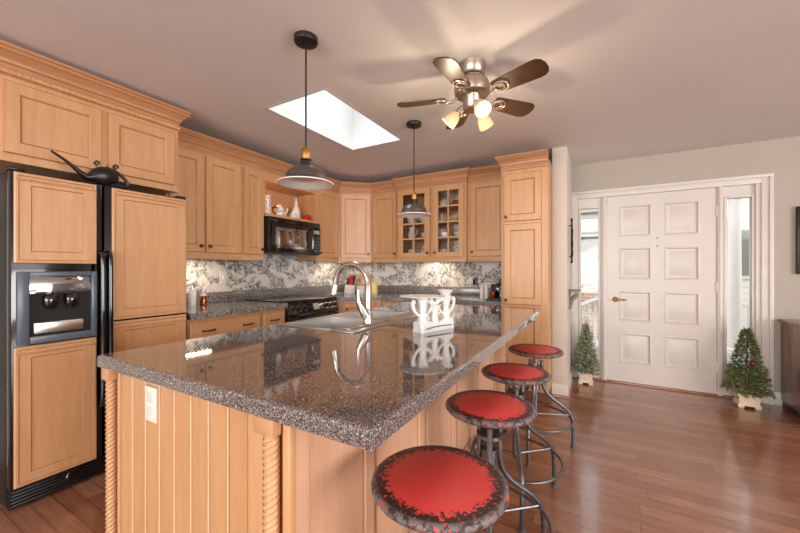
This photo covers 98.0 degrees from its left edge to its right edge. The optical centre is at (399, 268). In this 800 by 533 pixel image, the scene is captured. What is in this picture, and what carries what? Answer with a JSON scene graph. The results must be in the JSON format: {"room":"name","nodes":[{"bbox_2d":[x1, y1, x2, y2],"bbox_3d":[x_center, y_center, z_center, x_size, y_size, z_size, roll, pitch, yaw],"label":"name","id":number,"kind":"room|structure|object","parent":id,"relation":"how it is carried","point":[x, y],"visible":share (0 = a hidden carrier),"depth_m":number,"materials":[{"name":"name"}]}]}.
{"room":"kitchen","nodes":[
{"label":"kitchen","id":0,"kind":"room"},
{"bbox_2d":[186,254,347,293],"bbox_3d":[-1.487,0.025,3.932,0.100,2.420,2.980,0,0,29],"label":"wall","id":1,"kind":"structure","parent":0,"point":[276,271],"depth_m":3.78,"materials":[{"name":"paper"}]},
{"bbox_2d":[0,39,190,194],"bbox_3d":[-2.053,-0.863,2.255,0.555,0.596,1.064,0,0,29],"label":"upper cabinet","id":2,"kind":"object","parent":1,"relation":"attached to","point":[47,104],"visible":0.99,"depth_m":2.06,"materials":[{"name":"brown wood"}]},
{"bbox_2d":[166,146,240,259],"bbox_3d":[-1.740,-0.553,2.990,0.376,0.943,0.639,0,0,29],"label":"upper cabinet","id":3,"kind":"object","parent":1,"relation":"attached to","point":[210,185],"visible":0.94,"depth_m":2.93,"materials":[{"name":"brown wood"}]},
{"bbox_2d":[186,290,253,304],"bbox_3d":[-1.801,0.270,3.251,0.020,0.100,1.015,0,0,29],"label":"backsplash","id":4,"kind":"structure","parent":1,"relation":"attached to","point":[212,297],"depth_m":3.40,"materials":[{"name":"grey stone"}]},
{"bbox_2d":[219,272,226,283],"bbox_3d":[-1.722,0.085,3.396,0.018,0.120,0.075,0,0,29],"label":"light switch","id":5,"kind":"object","parent":1,"relation":"attached to","point":[222,275],"visible":1,"depth_m":3.39,"materials":[{"name":"beige plastic"}]},
{"bbox_2d":[241,164,264,260],"bbox_3d":[-1.520,-0.553,3.379,0.376,0.943,0.251,0,0,29],"label":"upper cabinet","id":6,"kind":"object","parent":1,"relation":"attached to","point":[252,179],"visible":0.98,"depth_m":3.30,"materials":[{"name":"brown wood"}]},
{"bbox_2d":[264,171,316,223],"bbox_3d":[-1.294,-0.773,3.817,0.339,0.503,0.732,0,0,29],"label":"upper cabinet","id":7,"kind":"object","parent":1,"relation":"attached to","point":[284,196],"visible":0.42,"depth_m":3.98,"materials":[{"name":"brown wood"}]},
{"bbox_2d":[265,195,270,212],"bbox_3d":[-1.376,-0.655,3.599,0.090,0.210,0.090,0,0,29],"label":"vase","id":8,"kind":"object","parent":7,"relation":"in","point":[267,197],"visible":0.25,"depth_m":3.57,"materials":[{"name":"white ceramic"}]},
{"bbox_2d":[272,204,288,215],"bbox_3d":[-1.288,-0.627,3.746,0.183,0.152,0.116,0,0,-27],"label":"teapot","id":9,"kind":"object","parent":7,"relation":"in","point":[279,210],"visible":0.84,"depth_m":3.70,"materials":[{"name":"white ceramic"}]},
{"bbox_2d":[264,216,319,255],"bbox_3d":[-1.245,-0.341,3.789,0.441,0.362,0.728,0,0,29],"label":"microwave","id":10,"kind":"object","parent":7,"relation":"attached to","point":[282,236],"visible":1,"depth_m":3.63,"materials":[{"name":"black metal"}]},
{"bbox_2d":[289,212,296,217],"bbox_3d":[-1.186,-0.588,3.874,0.085,0.075,0.085,0,0,-16],"label":"creamer","id":11,"kind":"object","parent":7,"relation":"in","point":[293,214],"visible":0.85,"depth_m":3.85,"materials":[{"name":"white ceramic"}]},
{"bbox_2d":[292,198,299,217],"bbox_3d":[-1.183,-0.679,3.961,0.094,0.258,0.094,0,0,29],"label":"bottle","id":12,"kind":"object","parent":7,"relation":"in","point":[296,210],"visible":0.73,"depth_m":3.94,"materials":[{"name":"white ceramic"}]},
{"bbox_2d":[302,214,310,219],"bbox_3d":[-1.079,-0.593,4.023,0.104,0.086,0.104,0,0,29],"label":"dish","id":13,"kind":"object","parent":7,"relation":"in","point":[307,217],"visible":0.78,"depth_m":3.98,"materials":[{"name":"ceramic"}]},
{"bbox_2d":[296,189,338,262],"bbox_3d":[-0.996,-0.553,4.306,0.376,0.943,0.409,0,0,29],"label":"upper cabinet","id":14,"kind":"object","parent":1,"relation":"attached to","point":[327,201],"visible":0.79,"depth_m":4.21,"materials":[{"name":"brown wood"}]},
{"bbox_2d":[0,0,799,182],"bbox_3d":[0.830,-1.235,-0.889,8.880,0.100,9.870,0,0,29],"label":"ceiling","id":15,"kind":"structure","parent":0,"point":[625,79],"depth_m":2.04,"materials":[{"name":"paint"}]},
{"bbox_2d":[277,30,333,189],"bbox_3d":[-0.483,-0.810,1.785,0.281,0.750,0.281,0,0,29],"label":"pendant lamp","id":16,"kind":"object","parent":15,"relation":"hanging from","point":[303,176],"visible":1,"depth_m":1.78,"materials":[{"name":"black metal"}]},
{"bbox_2d":[301,147,310,158],"bbox_3d":[-0.483,-0.593,1.785,0.046,0.062,0.046,0,0,29],"label":"socket","id":17,"kind":"object","parent":16,"relation":"attached to","point":[305,151],"depth_m":1.77,"materials":[{"name":"gold metal"}]},
{"bbox_2d":[265,88,402,150],"bbox_3d":[-0.484,-1.524,2.876,0.583,0.682,1.058,0,0,29],"label":"window","id":18,"kind":"structure","parent":15,"relation":"attached to","point":[329,116],"depth_m":3.18,"materials":[{"name":"glass"}]},
{"bbox_2d":[397,120,430,217],"bbox_3d":[0.114,-0.810,2.824,0.281,0.750,0.281,0,0,29],"label":"pendant lamp","id":19,"kind":"object","parent":15,"relation":"hanging from","point":[412,210],"visible":1,"depth_m":2.81,"materials":[{"name":"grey metal"}]},
{"bbox_2d":[411,192,416,198],"bbox_3d":[0.114,-0.593,2.824,0.046,0.062,0.046,0,0,29],"label":"socket","id":20,"kind":"object","parent":19,"relation":"attached to","point":[413,195],"depth_m":2.81,"materials":[{"name":"gold metal"}]},
{"bbox_2d":[397,57,548,130],"bbox_3d":[0.402,-1.008,1.995,0.870,0.352,0.836,0,0,29],"label":"ceiling fan","id":21,"kind":"object","parent":15,"relation":"hanging from","point":[472,87],"visible":1,"depth_m":1.95,"materials":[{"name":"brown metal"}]},
{"bbox_2d":[0,377,799,532],"bbox_3d":[0.830,1.265,-0.889,8.880,0.060,9.870,0,0,29],"label":"floor","id":22,"kind":"structure","parent":0,"point":[643,459],"depth_m":2.10,"materials":[{"name":"brown wood"}]},
{"bbox_2d":[0,166,185,510],"bbox_3d":[-1.975,0.353,2.249,0.667,1.740,0.866,0,0,29],"label":"refrigerator","id":23,"kind":"object","parent":22,"relation":"on","point":[88,270],"visible":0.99,"depth_m":1.93,"materials":[{"name":"brown wood"}]},
{"bbox_2d":[50,150,129,188],"bbox_3d":[-1.811,-0.573,2.049,0.089,0.137,0.379,0,0,29],"label":"watering can","id":24,"kind":"object","parent":23,"relation":"on","point":[101,175],"visible":0.99,"depth_m":2.06,"materials":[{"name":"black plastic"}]},
{"bbox_2d":[186,311,260,339],"bbox_3d":[-1.617,0.801,2.918,0.651,0.868,0.633,0,0,29],"label":"base cabinet","id":25,"kind":"object","parent":22,"relation":"on","point":[198,328],"visible":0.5,"depth_m":2.72,"materials":[{"name":"brown wood"}]},
{"bbox_2d":[186,290,287,319],"bbox_3d":[-1.530,0.293,3.097,0.643,0.146,1.015,0,0,29],"label":"countertop","id":26,"kind":"structure","parent":25,"relation":"on","point":[225,303],"depth_m":3.11,"materials":[{"name":"grey stone"}]},
{"bbox_2d":[188,284,195,306],"bbox_3d":[-1.761,0.222,2.950,0.059,0.195,0.059,0,0,-16],"label":"soap dispenser","id":27,"kind":"object","parent":26,"relation":"on","point":[191,294],"visible":0.98,"depth_m":2.93,"materials":[{"name":"white ceramic"}]},
{"bbox_2d":[200,294,206,305],"bbox_3d":[-1.716,0.267,3.039,0.056,0.105,0.055,0,0,29],"label":"spice jar","id":28,"kind":"object","parent":26,"relation":"on","point":[203,297],"visible":1,"depth_m":3.02,"materials":[{"name":"orange glass"}]},
{"bbox_2d":[261,308,284,326],"bbox_3d":[-1.395,0.801,3.311,0.651,0.868,0.269,0,0,29],"label":"base cabinet","id":29,"kind":"object","parent":22,"relation":"on","point":[277,316],"visible":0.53,"depth_m":3.15,"materials":[{"name":"brown wood"}]},
{"bbox_2d":[246,295,338,322],"bbox_3d":[-1.119,0.772,3.731,0.687,0.926,0.747,0,0,29],"label":"range","id":30,"kind":"object","parent":22,"relation":"on","point":[300,307],"visible":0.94,"depth_m":3.56,"materials":[{"name":"black metal"}]},
{"bbox_2d":[246,295,336,302],"bbox_3d":[-1.146,0.325,3.746,0.575,0.030,0.747,0,0,29],"label":"cooktop","id":31,"kind":"object","parent":30,"relation":"in","point":[292,298],"depth_m":3.66,"materials":[{"name":"black ceramic"}]},
{"bbox_2d":[101,344,504,532],"bbox_3d":[-0.119,0.801,2.082,0.948,0.868,2.352,0,0,29],"label":"kitchen island","id":32,"kind":"object","parent":22,"relation":"on","point":[177,462],"visible":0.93,"depth_m":1.08,"materials":[{"name":"brown wood"}]},
{"bbox_2d":[147,393,151,401],"bbox_3d":[-0.841,0.432,1.170,0.031,0.028,0.004,0,0,29],"label":"socket","id":33,"kind":"object","parent":32,"relation":"attached to","point":[149,395],"depth_m":1.17,"materials":[{"name":"white paint"}]},
{"bbox_2d":[147,406,151,415],"bbox_3d":[-0.841,0.478,1.170,0.031,0.028,0.004,0,0,29],"label":"socket","id":34,"kind":"object","parent":32,"relation":"attached to","point":[149,408],"depth_m":1.17,"materials":[{"name":"white paint"}]},
{"bbox_2d":[145,385,157,422],"bbox_3d":[-0.839,0.455,1.174,0.073,0.116,0.007,0,0,29],"label":"outlet plate","id":35,"kind":"object","parent":32,"relation":"attached to","point":[151,391],"depth_m":1.17,"materials":[{"name":"beige plastic"}]},
{"bbox_2d":[97,302,540,451],"bbox_3d":[0.000,0.343,2.038,1.232,0.046,2.402,0,0,29],"label":"island countertop","id":36,"kind":"structure","parent":32,"relation":"on","point":[359,389],"depth_m":1.15,"materials":[{"name":"grey stone"}]},
{"bbox_2d":[276,310,418,333],"bbox_3d":[-0.258,0.402,2.220,0.543,0.176,0.858,0,0,29],"label":"sink","id":37,"kind":"object","parent":36,"relation":"in","point":[335,322],"visible":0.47,"depth_m":2.25,"materials":[{"name":"silver metal"}]},
{"bbox_2d":[330,261,390,329],"bbox_3d":[-0.286,0.134,2.035,0.302,0.360,0.420,0,0,29],"label":"faucet","id":38,"kind":"object","parent":36,"relation":"on","point":[365,311],"visible":1,"depth_m":1.96,"materials":[{"name":"silver metal"}]},
{"bbox_2d":[399,289,454,333],"bbox_3d":[0.146,0.216,1.826,0.236,0.206,0.363,0,0,29],"label":"balance scale","id":39,"kind":"object","parent":36,"relation":"on","point":[422,325],"visible":1,"depth_m":1.81,"materials":[{"name":"white ceramic"}]},
{"bbox_2d":[336,300,380,312],"bbox_3d":[-0.591,0.801,4.434,0.955,0.868,1.013,0,0,29],"label":"base cabinet","id":40,"kind":"object","parent":22,"relation":"on","point":[344,306],"visible":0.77,"depth_m":3.99,"materials":[{"name":"brown wood"}]},
{"bbox_2d":[254,284,500,306],"bbox_3d":[-0.127,0.293,3.822,2.371,0.146,1.627,0,0,29],"label":"countertop","id":41,"kind":"structure","parent":40,"relation":"on","point":[463,295],"depth_m":4.20,"materials":[{"name":"grey stone"}]},
{"bbox_2d":[344,275,355,293],"bbox_3d":[-0.646,0.201,4.524,0.100,0.238,0.135,0,0,29],"label":"knife block","id":42,"kind":"object","parent":41,"relation":"on","point":[350,287],"visible":1,"depth_m":4.50,"materials":[{"name":"white ceramic"}]},
{"bbox_2d":[356,285,364,293],"bbox_3d":[-0.510,0.267,4.511,0.120,0.105,0.120,0,0,29],"label":"utensil crock","id":43,"kind":"object","parent":41,"relation":"on","point":[361,288],"visible":0.79,"depth_m":4.47,"materials":[{"name":"white ceramic"}]},
{"bbox_2d":[371,281,377,293],"bbox_3d":[-0.335,0.235,4.464,0.104,0.168,0.104,0,0,29],"label":"canister","id":44,"kind":"object","parent":41,"relation":"on","point":[374,284],"visible":0.83,"depth_m":4.42,"materials":[{"name":"yellow ceramic"}]},
{"bbox_2d":[480,285,483,298],"bbox_3d":[0.887,0.245,3.772,0.044,0.149,0.043,0,0,29],"label":"shaker","id":45,"kind":"object","parent":41,"relation":"on","point":[481,286],"visible":1,"depth_m":3.75,"materials":[{"name":"white ceramic"}]},
{"bbox_2d":[484,285,488,298],"bbox_3d":[0.931,0.245,3.747,0.044,0.149,0.043,0,0,29],"label":"shaker","id":46,"kind":"object","parent":41,"relation":"on","point":[486,295],"visible":0.85,"depth_m":3.73,"materials":[{"name":"white ceramic"}]},
{"bbox_3d":[1.035,0.312,3.677,0.180,0.015,0.300,0,0,30],"label":"serving tray","id":47,"kind":"object","parent":41,"relation":"on","visible":0},
{"bbox_2d":[489,291,496,298],"bbox_3d":[0.965,0.270,3.604,0.076,0.070,0.095,0,0,-3],"label":"creamer","id":48,"kind":"object","parent":47,"relation":"on","point":[492,294],"visible":0.98,"depth_m":3.58,"materials":[{"name":"orange metal"}]},
{"bbox_2d":[491,283,498,297],"bbox_3d":[1.058,0.228,3.719,0.150,0.153,0.185,0,0,29],"label":"toaster","id":49,"kind":"object","parent":47,"relation":"on","point":[495,286],"visible":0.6,"depth_m":3.66,"materials":[{"name":"black metal"}]},
{"bbox_2d":[498,279,500,298],"bbox_3d":[1.034,0.201,3.574,0.052,0.207,0.051,0,0,29],"label":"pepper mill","id":50,"kind":"object","parent":47,"relation":"on","point":[499,282],"visible":0.52,"depth_m":3.56,"materials":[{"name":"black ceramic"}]},
{"bbox_2d":[381,300,416,305],"bbox_3d":[0.217,0.801,4.180,0.698,0.868,0.651,0,0,29],"label":"base cabinet","id":51,"kind":"object","parent":22,"relation":"on","point":[383,303],"visible":0.02,"depth_m":4.05,"materials":[{"name":"brown wood"}]},
{"bbox_2d":[371,445,509,532],"bbox_3d":[0.122,0.894,0.929,0.523,0.682,0.491,0,0,-10],"label":"bar stool","id":52,"kind":"object","parent":22,"relation":"on","point":[427,488],"visible":1,"depth_m":0.87,"materials":[{"name":"red paint"}]},
{"bbox_2d":[445,390,553,532],"bbox_3d":[0.386,0.894,1.435,0.523,0.682,0.491,0,0,-16],"label":"bar stool","id":53,"kind":"object","parent":22,"relation":"on","point":[491,411],"visible":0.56,"depth_m":1.41,"materials":[{"name":"red paint"}]},
{"bbox_2d":[470,363,564,532],"bbox_3d":[0.645,0.894,1.898,0.523,0.682,0.491,0,0,-19],"label":"bar stool","id":54,"kind":"object","parent":22,"relation":"on","point":[514,374],"visible":0.66,"depth_m":1.85,"materials":[{"name":"red paint"}]},
{"bbox_2d":[495,149,551,401],"bbox_3d":[1.293,0.077,3.545,0.469,2.315,0.706,0,0,29],"label":"pantry cabinet","id":55,"kind":"object","parent":22,"relation":"on","point":[526,177],"visible":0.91,"depth_m":3.26,"materials":[{"name":"brown wood"}]},
{"bbox_2d":[504,344,575,466],"bbox_3d":[0.959,0.894,2.416,0.523,0.682,0.491,0,0,1],"label":"bar stool","id":56,"kind":"object","parent":22,"relation":"on","point":[535,351],"visible":0.61,"depth_m":2.39,"materials":[{"name":"red paint"}]},
{"bbox_2d":[571,323,599,385],"bbox_3d":[2.014,0.908,3.772,0.282,0.653,0.306,0,0,-39],"label":"potted tree","id":57,"kind":"object","parent":22,"relation":"on","point":[586,345],"visible":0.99,"depth_m":3.73,"materials":[{"name":"green plant"}]},
{"bbox_2d":[720,327,776,410],"bbox_3d":[3.116,0.876,3.134,0.367,0.719,0.368,0,0,2],"label":"potted tree","id":58,"kind":"object","parent":22,"relation":"on","point":[743,397],"visible":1,"depth_m":3.09,"materials":[{"name":"green plant"}]},
{"bbox_2d":[779,319,799,414],"bbox_3d":[3.802,0.843,2.607,1.190,0.785,0.577,0,0,29],"label":"base cabinet","id":59,"kind":"object","parent":22,"relation":"on","point":[790,328],"visible":1,"depth_m":2.98,"materials":[{"name":"brown wood"}]},
{"bbox_2d":[348,159,551,287],"bbox_3d":[0.483,0.025,4.472,2.796,2.420,0.100,0,0,29],"label":"wall","id":60,"kind":"structure","parent":0,"point":[445,274],"depth_m":4.45,"materials":[{"name":"paper"}]},
{"bbox_2d":[339,193,371,262],"bbox_3d":[-0.631,-0.553,4.687,0.635,0.943,0.612,0,0,29],"label":"upper cabinet","id":61,"kind":"object","parent":60,"relation":"attached to","point":[355,210],"visible":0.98,"depth_m":4.46,"materials":[{"name":"brown wood"}]},
{"bbox_2d":[254,284,490,298],"bbox_3d":[-0.127,0.270,3.822,2.371,0.100,1.627,0,0,29],"label":"backsplash","id":62,"kind":"structure","parent":60,"relation":"attached to","point":[470,291],"depth_m":4.36,"materials":[{"name":"grey stone"}]},
{"bbox_2d":[372,192,396,262],"bbox_3d":[-0.125,-0.553,4.538,0.401,0.943,0.374,0,0,29],"label":"upper cabinet","id":63,"kind":"object","parent":60,"relation":"attached to","point":[384,205],"visible":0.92,"depth_m":4.41,"materials":[{"name":"brown wood"}]},
{"bbox_2d":[392,167,469,261],"bbox_3d":[0.426,-0.596,4.203,0.969,1.028,0.413,0,0,29],"label":"upper cabinet","id":64,"kind":"object","parent":60,"relation":"attached to","point":[430,188],"visible":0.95,"depth_m":4.07,"materials":[{"name":"brown wood"}]},
{"bbox_2d":[178,126,396,194],"bbox_3d":[-1.091,-1.032,3.690,2.455,0.135,0.638,0,0,-45],"label":"crown molding","id":65,"kind":"structure","parent":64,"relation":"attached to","point":[187,138],"depth_m":3.27,"materials":[{"name":"brown wood"}]},
{"bbox_2d":[408,227,417,237],"bbox_3d":[0.153,-0.441,4.316,0.104,0.156,0.127,0,0,-16],"label":"pitcher","id":66,"kind":"object","parent":64,"relation":"on","point":[410,233],"visible":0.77,"depth_m":4.29,"materials":[{"name":"white ceramic"}]},
{"bbox_2d":[407,218,418,223],"bbox_3d":[0.154,-0.589,4.314,0.124,0.096,0.152,0,0,-16],"label":"teacup","id":67,"kind":"object","parent":64,"relation":"on","point":[409,220],"visible":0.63,"depth_m":4.28,"materials":[{"name":"white ceramic"}]},
{"bbox_2d":[408,249,419,252],"bbox_3d":[0.163,-0.195,4.309,0.124,0.090,0.152,0,0,-16],"label":"teacup","id":68,"kind":"object","parent":64,"relation":"in","point":[409,250],"visible":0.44,"depth_m":4.27,"materials":[{"name":"white ceramic"}]},
{"bbox_2d":[403,222,457,227],"bbox_3d":[0.442,-0.537,4.231,0.847,0.008,0.316,0,0,29],"label":"shelf","id":69,"kind":"object","parent":64,"relation":"attached to","point":[451,224],"depth_m":4.26,"materials":[{"name":"brown wood"}]},
{"bbox_2d":[403,238,457,241],"bbox_3d":[0.442,-0.359,4.231,0.847,0.008,0.316,0,0,29],"label":"shelf","id":70,"kind":"object","parent":64,"relation":"attached to","point":[440,239],"depth_m":4.33,"materials":[{"name":"brown wood"}]},
{"bbox_2d":[438,214,446,220],"bbox_3d":[0.497,-0.595,4.123,0.087,0.108,0.106,0,0,-16],"label":"pitcher","id":71,"kind":"object","parent":64,"relation":"on","point":[441,216],"visible":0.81,"depth_m":4.10,"materials":[{"name":"white ceramic"}]},
{"bbox_2d":[438,229,449,236],"bbox_3d":[0.502,-0.417,4.117,0.124,0.108,0.152,0,0,-16],"label":"sugar bowl","id":72,"kind":"object","parent":64,"relation":"on","point":[439,230],"visible":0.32,"depth_m":4.08,"materials":[{"name":"white ceramic"}]},
{"bbox_2d":[430,206,457,212],"bbox_3d":[0.442,-0.716,4.231,0.847,0.008,0.316,0,0,29],"label":"shelf","id":73,"kind":"object","parent":64,"relation":"attached to","point":[452,209],"depth_m":4.16,"materials":[{"name":"brown wood"}]},
{"bbox_2d":[440,232,449,236],"bbox_3d":[0.519,-0.390,4.004,0.112,0.054,0.112,0,0,29],"label":"bowl","id":74,"kind":"object","parent":64,"relation":"on","point":[443,234],"visible":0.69,"depth_m":3.97,"materials":[{"name":"white ceramic"}]},
{"bbox_2d":[439,198,451,205],"bbox_3d":[0.528,-0.782,4.102,0.124,0.125,0.152,0,0,-16],"label":"teapot","id":75,"kind":"object","parent":64,"relation":"on","point":[443,201],"visible":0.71,"depth_m":4.06,"materials":[{"name":"white ceramic"}]},
{"bbox_2d":[444,211,457,220],"bbox_3d":[0.612,-0.625,4.066,0.218,0.167,0.096,0,0,29],"label":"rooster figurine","id":76,"kind":"object","parent":64,"relation":"on","point":[454,216],"visible":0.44,"depth_m":4.02,"materials":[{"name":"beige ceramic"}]},
{"bbox_2d":[453,241,457,251],"bbox_3d":[0.679,-0.234,4.031,0.138,0.168,0.124,0,0,2],"label":"pitcher","id":77,"kind":"object","parent":64,"relation":"on","point":[455,248],"visible":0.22,"depth_m":4.00,"materials":[{"name":"white ceramic"}]},
{"bbox_2d":[473,278,477,284],"bbox_3d":[0.904,0.150,4.171,0.065,0.080,0.009,0,0,29],"label":"outlet","id":78,"kind":"object","parent":60,"relation":"attached to","point":[475,280],"visible":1,"depth_m":4.17,"materials":[{"name":"black plastic"}]},
{"bbox_2d":[468,164,500,261],"bbox_3d":[1.016,-0.591,3.889,0.450,1.018,0.381,0,0,29],"label":"upper cabinet","id":79,"kind":"object","parent":60,"relation":"attached to","point":[484,183],"visible":0.84,"depth_m":3.77,"materials":[{"name":"brown wood"}]},
{"bbox_2d":[552,146,571,384],"bbox_3d":[1.733,0.025,3.707,0.133,2.420,0.740,0,0,29],"label":"wall","id":80,"kind":"structure","parent":0,"point":[561,163],"depth_m":3.39,"materials":[{"name":"paint"}]},
{"bbox_2d":[552,369,573,398],"bbox_3d":[1.737,1.177,3.686,0.162,0.115,0.774,0,0,29],"label":"baseboard","id":81,"kind":"structure","parent":80,"relation":"attached to","point":[558,390],"depth_m":3.38,"materials":[{"name":"white paint"}]},
{"bbox_2d":[569,218,572,263],"bbox_3d":[1.759,-0.290,3.578,0.040,0.468,0.113,0,0,29],"label":"wall ornament","id":82,"kind":"object","parent":80,"relation":"attached to","point":[571,219],"visible":0.99,"depth_m":3.56,"materials":[{"name":"brown metal"}]},
{"bbox_2d":[568,289,579,308],"bbox_3d":[1.795,0.314,3.580,0.100,0.202,0.200,0,0,29],"label":"wall bracket","id":83,"kind":"object","parent":80,"relation":"attached to","point":[571,299],"visible":0.98,"depth_m":3.57,"materials":[{"name":"grey wood"}]},
{"bbox_2d":[568,289,579,292],"bbox_3d":[1.795,0.224,3.580,0.100,0.022,0.200,0,0,29],"label":"shelf","id":84,"kind":"object","parent":83,"relation":"attached to","point":[570,290],"depth_m":3.51,"materials":[{"name":"grey wood"}]},
{"bbox_2d":[572,136,799,391],"bbox_3d":[4.447,0.025,2.666,5.884,2.420,0.120,0,0,29],"label":"wall","id":85,"kind":"structure","parent":0,"point":[780,157],"depth_m":3.23,"materials":[{"name":"beige paint"}]},
{"bbox_2d":[578,198,600,377],"bbox_3d":[2.149,0.212,3.941,0.228,2.009,0.064,0,0,29],"label":"window","id":86,"kind":"structure","parent":85,"relation":"in","point":[595,203],"depth_m":3.90,"materials":[{"name":"white paint"}]},
{"bbox_2d":[578,375,733,398],"bbox_3d":[2.691,1.227,3.639,1.470,0.016,0.116,0,0,29],"label":"trim","id":87,"kind":"structure","parent":85,"relation":"attached to","point":[593,378],"depth_m":3.57,"materials":[{"name":"brown wood"}]},
{"bbox_2d":[608,188,716,393],"bbox_3d":[2.682,0.212,3.596,0.921,2.006,0.100,0,0,29],"label":"door","id":88,"kind":"structure","parent":85,"relation":"in","point":[662,246],"depth_m":3.58,"materials":[{"name":"white paint"}]},
{"bbox_2d":[576,183,760,395],"bbox_3d":[2.697,0.217,3.635,1.535,2.035,0.116,0,0,29],"label":"trim","id":89,"kind":"structure","parent":85,"relation":"attached to","point":[757,187],"depth_m":3.36,"materials":[{"name":"white paint"}]},
{"bbox_2d":[572,173,773,404],"bbox_3d":[2.668,0.181,3.584,1.685,2.108,0.034,0,0,29],"label":"trim","id":90,"kind":"structure","parent":85,"relation":"attached to","point":[766,180],"depth_m":3.20,"materials":[{"name":"white paint"}]},
{"bbox_2d":[723,184,754,395],"bbox_3d":[3.231,0.212,3.329,0.223,2.009,0.064,0,0,29],"label":"window","id":91,"kind":"structure","parent":85,"relation":"in","point":[744,191],"depth_m":3.31,"materials":[{"name":"white paint"}]},
{"bbox_2d":[774,392,782,405],"bbox_3d":[5.193,1.177,2.167,4.095,0.115,0.014,0,0,29],"label":"baseboard","id":92,"kind":"structure","parent":85,"relation":"attached to","point":[779,401],"depth_m":3.15,"materials":[{"name":"white paint"}]},
{"bbox_2d":[796,206,799,273],"bbox_3d":[3.834,-0.255,2.923,0.705,0.600,0.034,0,0,29],"label":"framed picture","id":93,"kind":"object","parent":85,"relation":"attached to","point":[797,207],"visible":1,"depth_m":3.08,"materials":[{"name":"brown metal"}]},
{"label":"outside","id":94,"kind":"structure","parent":0,"visible":0},
{"bbox_3d":[7.037,1.985,12.437,28.000,0.300,19.420,0,0,30],"label":"ground","id":95,"kind":"structure","parent":94,"visible":0},
{"bbox_2d":[581,198,607,340],"bbox_3d":[3.086,-0.665,10.836,8.300,5.000,4.499,0,0,29],"label":"house","id":96,"kind":"structure","parent":95,"relation":"on","point":[589,218],"depth_m":8.05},
{"bbox_2d":[727,198,748,336],"bbox_3d":[11.254,-0.565,8.225,6.510,4.800,2.600,0,0,29],"label":"house","id":97,"kind":"structure","parent":95,"relation":"on","point":[744,201],"depth_m":8.42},
{"bbox_3d":[3.951,1.550,4.446,7.500,0.570,2.470,0,0,30],"label":"floor","id":98,"kind":"structure","parent":95,"relation":"on","visible":0},
{"bbox_2d":[581,290,607,362],"bbox_3d":[2.827,1.025,5.524,0.130,1.480,1.704,0,0,2],"label":"porch railing","id":99,"kind":"object","parent":98,"relation":"on","point":[594,300],"visible":0.05,"depth_m":4.99,"materials":[{"name":"white paint"}]},
{"bbox_2d":[727,199,745,363],"bbox_3d":[4.399,0.105,4.577,0.200,2.320,0.200,0,0,29],"label":"porch column","id":100,"kind":"structure","parent":98,"relation":"on","point":[734,256],"depth_m":4.53,"materials":[{"name":"white paint"}]},
{"bbox_2d":[742,304,748,359],"bbox_3d":[5.234,0.950,4.622,1.340,1.030,0.100,0,0,29],"label":"porch railing","id":101,"kind":"object","parent":98,"relation":"on","point":[743,305],"visible":0.02,"depth_m":4.84,"materials":[{"name":"white paint"}]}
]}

